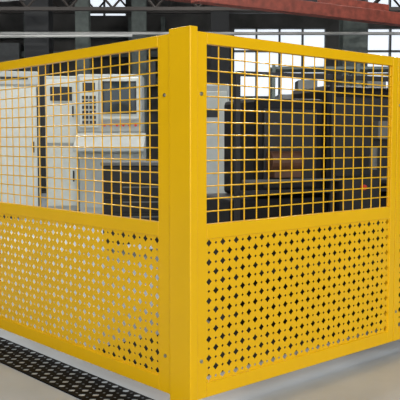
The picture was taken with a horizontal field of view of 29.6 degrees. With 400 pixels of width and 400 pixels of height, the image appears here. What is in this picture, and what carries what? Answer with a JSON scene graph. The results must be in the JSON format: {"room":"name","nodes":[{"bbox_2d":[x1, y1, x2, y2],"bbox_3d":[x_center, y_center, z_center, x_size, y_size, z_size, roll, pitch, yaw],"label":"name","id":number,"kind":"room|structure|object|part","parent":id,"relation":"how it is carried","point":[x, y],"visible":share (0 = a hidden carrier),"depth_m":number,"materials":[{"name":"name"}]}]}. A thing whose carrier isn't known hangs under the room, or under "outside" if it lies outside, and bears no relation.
{"room":"factory floor","nodes":[
{"label":"factory floor","id":0,"kind":"room"},
{"bbox_2d":[0,193,399,399],"bbox_3d":[0.000,0.559,10.572,28.000,0.200,27.000,0,4,0],"label":"floor","id":1,"kind":"structure","parent":0,"point":[373,373],"depth_m":4.08,"materials":[{"name":"concrete"}]},
{"bbox_2d":[0,71,41,218],"bbox_3d":[-3.376,-0.921,12.785,1.310,2.420,0.850,-1,4,-10],"label":"tall cabinet","id":2,"kind":"object","parent":1,"relation":"on","point":[8,102],"visible":0.59,"depth_m":12.45,"materials":[{"name":"white metal"}]},
{"bbox_2d":[0,360,86,399],"bbox_3d":[-1.577,0.888,4.819,0.015,0.006,3.700,-4,6,-42],"label":"strip edge","id":3,"kind":"object","parent":1,"relation":"on","point":[2,362],"visible":1,"depth_m":3.96,"materials":[{"name":"black rubber"}]},
{"bbox_2d":[44,76,79,210],"bbox_3d":[-2.300,-0.907,12.994,0.560,2.360,0.850,0,4,0],"label":"tall cabinet","id":4,"kind":"object","parent":1,"relation":"on","point":[72,86],"visible":0.66,"depth_m":12.60,"materials":[{"name":"white metal"}]},
{"bbox_3d":[-2.300,-1.471,12.565,0.500,1.050,0.020,0,4,0],"label":"door","id":5,"kind":"part","parent":4,"relation":"part of","materials":[{"name":"white metal"}]},
{"bbox_3d":[-2.300,-0.399,12.646,0.500,1.000,0.020,0,4,0],"label":"door","id":6,"kind":"part","parent":4,"relation":"part of","materials":[{"name":"white metal"}]},
{"bbox_2d":[0,337,153,399],"bbox_3d":[-1.478,0.882,4.907,0.250,0.001,3.700,-4,6,-42],"label":"sheet","id":7,"kind":"object","parent":1,"relation":"on","point":[68,386],"visible":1,"depth_m":4.07,"materials":[{"name":"black rubber"}]},
{"bbox_2d":[73,74,145,213],"bbox_3d":[-1.440,-0.861,12.380,1.120,2.360,0.980,0,4,0],"label":"control console","id":8,"kind":"object","parent":1,"relation":"on","point":[134,80],"visible":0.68,"depth_m":12.20,"materials":[{"name":"white metal"}]},
{"bbox_3d":[-1.790,-1.570,12.207,0.300,0.800,0.020,0,4,0],"label":"instrument panel","id":9,"kind":"part","parent":8,"relation":"part of","materials":[{"name":"white metal"}]},
{"bbox_3d":[-1.670,-0.313,12.301,0.460,0.880,0.020,0,4,0],"label":"pedestal door","id":10,"kind":"part","parent":8,"relation":"part of","materials":[{"name":"grey metal"}]},
{"bbox_3d":[-1.190,-0.313,12.301,0.420,0.880,0.020,0,4,0],"label":"pedestal door","id":11,"kind":"part","parent":8,"relation":"part of","materials":[{"name":"grey metal"}]},
{"bbox_2d":[100,161,158,250],"bbox_3d":[-0.681,0.080,8.672,0.880,1.040,0.555,0,4,-5],"label":"base cabinet","id":12,"kind":"object","parent":1,"relation":"on","point":[125,165],"visible":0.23,"depth_m":8.39,"materials":[{"name":"grey metal"}]},
{"bbox_2d":[100,161,157,165],"bbox_3d":[-0.681,-0.419,8.637,0.880,0.040,0.550,0,4,-5],"label":"countertop","id":13,"kind":"structure","parent":12,"relation":"on","point":[105,163],"depth_m":8.36,"materials":[{"name":"grey metal"}]},
{"bbox_2d":[0,25,399,399],"bbox_3d":[-0.146,-0.074,5.891,3.201,1.765,3.901,-4,6,-42],"label":"fence","id":14,"kind":"object","parent":1,"relation":"on","point":[182,230],"visible":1,"depth_m":3.82,"materials":[{"name":"yellow metal"}]},
{"bbox_3d":[-0.760,0.026,4.210,0.030,1.673,1.898,-4,6,-42],"label":"panel frame","id":15,"kind":"part","parent":14,"relation":"part of","materials":[{"name":"yellow metal"}]},
{"bbox_3d":[-0.076,0.109,3.449,0.045,1.765,0.150,-4,6,-42],"label":"corner post","id":16,"kind":"part","parent":14,"relation":"part of","materials":[{"name":"yellow metal"}]},
{"bbox_3d":[0.558,0.046,3.938,1.553,1.673,0.030,-4,6,-42],"label":"panel frame","id":17,"kind":"part","parent":14,"relation":"part of","materials":[{"name":"yellow metal"}]},
{"bbox_3d":[1.736,-0.032,4.985,1.596,1.673,0.030,-4,6,-42],"label":"panel frame","id":18,"kind":"part","parent":14,"relation":"part of","materials":[{"name":"yellow metal"}]},
{"bbox_2d":[207,84,228,193],"bbox_3d":[0.180,-0.569,10.574,0.440,2.050,0.426,0,4,0],"label":"switch box","id":19,"kind":"object","parent":1,"relation":"on","point":[212,90],"visible":0.23,"depth_m":10.34,"materials":[{"name":"white metal"}]},
{"bbox_2d":[95,311,399,374],"bbox_3d":[0.678,0.857,5.200,2.780,0.012,0.830,-4,6,-42],"label":"rubber floor mat","id":20,"kind":"object","parent":1,"relation":"on","point":[215,328],"visible":0.17,"depth_m":4.76,"materials":[{"name":"black"}]},
{"bbox_2d":[207,71,399,327],"bbox_3d":[1.558,-0.090,6.161,3.450,1.755,1.100,-2,5,-22],"label":"machine","id":21,"kind":"object","parent":1,"relation":"on","point":[237,104],"visible":0.54,"depth_m":5.63,"materials":[{"name":"black paint"}]},
{"bbox_3d":[0.616,-0.262,5.529,0.260,0.194,0.148,-2,5,-22],"label":"drive motor","id":22,"kind":"part","parent":21,"relation":"part of","materials":[{"name":"brown metal"}]},
{"bbox_3d":[0.666,-0.380,5.583,0.440,0.580,0.020,-2,5,-22],"label":"housing door","id":23,"kind":"part","parent":21,"relation":"part of","materials":[{"name":"grey metal"}]},
{"bbox_2d":[253,255,399,276],"bbox_3d":[1.647,0.468,5.915,2.700,0.080,0.200,-2,5,-22],"label":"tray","id":24,"kind":"object","parent":21,"relation":"on","point":[267,263],"depth_m":5.54,"materials":[{"name":"metal"}]},
{"bbox_3d":[1.279,-0.457,5.877,0.560,0.670,0.025,-2,5,-22],"label":"door","id":25,"kind":"part","parent":21,"relation":"part of","materials":[{"name":"grey metal"}]},
{"bbox_2d":[270,64,388,97],"bbox_3d":[3.000,-1.238,14.799,3.260,2.750,0.760,0,4,0],"label":"storage rack","id":26,"kind":"object","parent":1,"relation":"on","point":[285,69],"visible":0.05,"depth_m":14.45,"materials":[{"name":"grey metal"}]},
{"bbox_3d":[-4.050,-0.216,19.338,0.840,0.030,0.840,0,4,0],"label":"base plate","id":27,"kind":"object","parent":1,"relation":"on","visible":0},
{"bbox_2d":[24,0,53,191],"bbox_3d":[-4.050,-4.184,19.040,0.600,7.990,0.600,0,4,0],"label":"h-section","id":28,"kind":"object","parent":27,"relation":"on","point":[34,21],"visible":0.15,"depth_m":18.78,"materials":[{"name":"black metal"}]},
{"bbox_3d":[-3.050,-0.268,20.036,0.490,0.030,0.490,0,4,0],"label":"base plate","id":29,"kind":"object","parent":1,"relation":"on","visible":0},
{"bbox_2d":[75,0,90,75],"bbox_3d":[-3.050,-4.237,19.738,0.350,7.990,0.350,0,4,0],"label":"h-section","id":30,"kind":"object","parent":29,"relation":"on","point":[82,18],"visible":0.26,"depth_m":19.57,"materials":[{"name":"grey metal"}]},
{"bbox_3d":[3.850,-0.216,19.338,0.840,0.030,0.840,0,4,0],"label":"base plate","id":31,"kind":"object","parent":1,"relation":"on","visible":0},
{"bbox_2d":[338,0,367,85],"bbox_3d":[3.850,-4.184,19.040,0.600,7.990,0.600,0,4,0],"label":"h-section","id":32,"kind":"object","parent":31,"relation":"on","point":[355,43],"visible":0.22,"depth_m":18.76,"materials":[{"name":"grey metal"}]},
{"bbox_3d":[0.550,-0.381,21.532,0.700,0.030,0.700,0,4,0],"label":"base plate","id":33,"kind":"object","parent":1,"relation":"on","visible":0},
{"bbox_2d":[211,5,228,83],"bbox_3d":[0.550,-4.349,21.234,0.500,7.990,0.500,0,4,0],"label":"h-section","id":34,"kind":"object","parent":33,"relation":"on","point":[219,19],"visible":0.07,"depth_m":21.00,"materials":[{"name":"black metal"}]},
{"bbox_3d":[-1.700,-0.381,21.532,0.560,0.030,0.560,0,4,0],"label":"base plate","id":35,"kind":"object","parent":1,"relation":"on","visible":0},
{"bbox_2d":[131,0,147,160],"bbox_3d":[-1.700,-4.349,21.234,0.400,7.990,0.400,0,4,0],"label":"h-section","id":36,"kind":"object","parent":35,"relation":"on","point":[138,18],"visible":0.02,"depth_m":21.05,"materials":[{"name":"grey metal"}]},
{"bbox_2d":[0,0,399,158],"bbox_3d":[0.000,-4.553,23.876,28.000,8.000,0.300,0,4,0],"label":"wall","id":37,"kind":"structure","parent":0,"point":[8,22],"depth_m":23.66,"materials":[{"name":"paint"}]},
{"bbox_2d":[0,17,168,86],"bbox_3d":[-7.150,-3.069,23.481,13.500,5.100,0.690,0,4,0],"label":"ducts","id":38,"kind":"object","parent":37,"relation":"attached to","point":[8,51],"visible":0.28,"depth_m":23.17,"materials":[{"name":"grey metal"}]},
{"bbox_2d":[90,0,125,15],"bbox_3d":[-3.000,-6.752,23.781,1.400,2.000,0.040,0,4,0],"label":"pane","id":39,"kind":"object","parent":37,"relation":"in","point":[95,3],"visible":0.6,"depth_m":23.80,"materials":[{"name":"white"}]},
{"bbox_2d":[234,30,323,95],"bbox_3d":[2.500,-4.334,23.962,2.900,2.150,0.040,0,4,0],"label":"pane","id":40,"kind":"object","parent":37,"relation":"in","point":[309,40],"visible":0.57,"depth_m":23.94,"materials":[{"name":"white"}]},
{"bbox_2d":[233,28,325,96],"bbox_3d":[2.500,-4.326,23.863,2.960,2.210,0.140,0,4,0],"label":"mullions","id":41,"kind":"object","parent":37,"relation":"attached to","point":[255,29],"visible":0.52,"depth_m":23.81,"materials":[{"name":"grey metal"}]},
{"bbox_2d":[367,30,399,86],"bbox_3d":[6.350,-4.334,23.962,3.700,2.150,0.040,0,4,0],"label":"pane","id":42,"kind":"object","parent":37,"relation":"in","point":[375,42],"visible":0.02,"depth_m":23.90,"materials":[{"name":"white glass"}]},
{"bbox_2d":[367,28,399,84],"bbox_3d":[6.350,-4.326,23.863,3.760,2.210,0.140,0,4,0],"label":"mullions","id":43,"kind":"object","parent":37,"relation":"attached to","point":[389,51],"visible":0.1,"depth_m":23.77,"materials":[{"name":"grey metal"}]},
{"bbox_2d":[368,0,399,6],"bbox_3d":[6.700,-6.752,23.781,3.000,2.000,0.040,0,4,0],"label":"pane","id":44,"kind":"object","parent":37,"relation":"in","point":[393,4],"visible":0.02,"depth_m":23.80,"materials":[{"name":"white"}]},
{"bbox_2d":[168,0,399,26],"bbox_3d":[2.039,-3.969,15.038,6.373,0.840,1.543,-3,5,-32],"label":"crane","id":45,"kind":"object","parent":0,"point":[347,10],"visible":1,"depth_m":14.43,"materials":[{"name":"red metal"}]},
{"bbox_3d":[-14.100,-3.530,10.264,0.200,8.000,27.000,0,4,0],"label":"wall","id":46,"kind":"structure","parent":0,"visible":0},
{"bbox_2d":[0,0,399,13],"bbox_3d":[-0.010,-5.240,19.672,27.821,1.400,4.620,0,4,0],"label":"roof truss","id":47,"kind":"object","parent":46,"relation":"attached to","point":[67,9],"visible":0.47,"depth_m":17.45,"materials":[{"name":"grey metal"}]},
{"bbox_2d":[0,0,399,37],"bbox_3d":[-0.006,-3.388,15.285,27.812,0.913,6.286,0,4,0],"label":"pipes","id":48,"kind":"object","parent":46,"relation":"attached to","point":[2,34],"visible":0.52,"depth_m":18.31,"materials":[{"name":"grey metal"}]}
]}

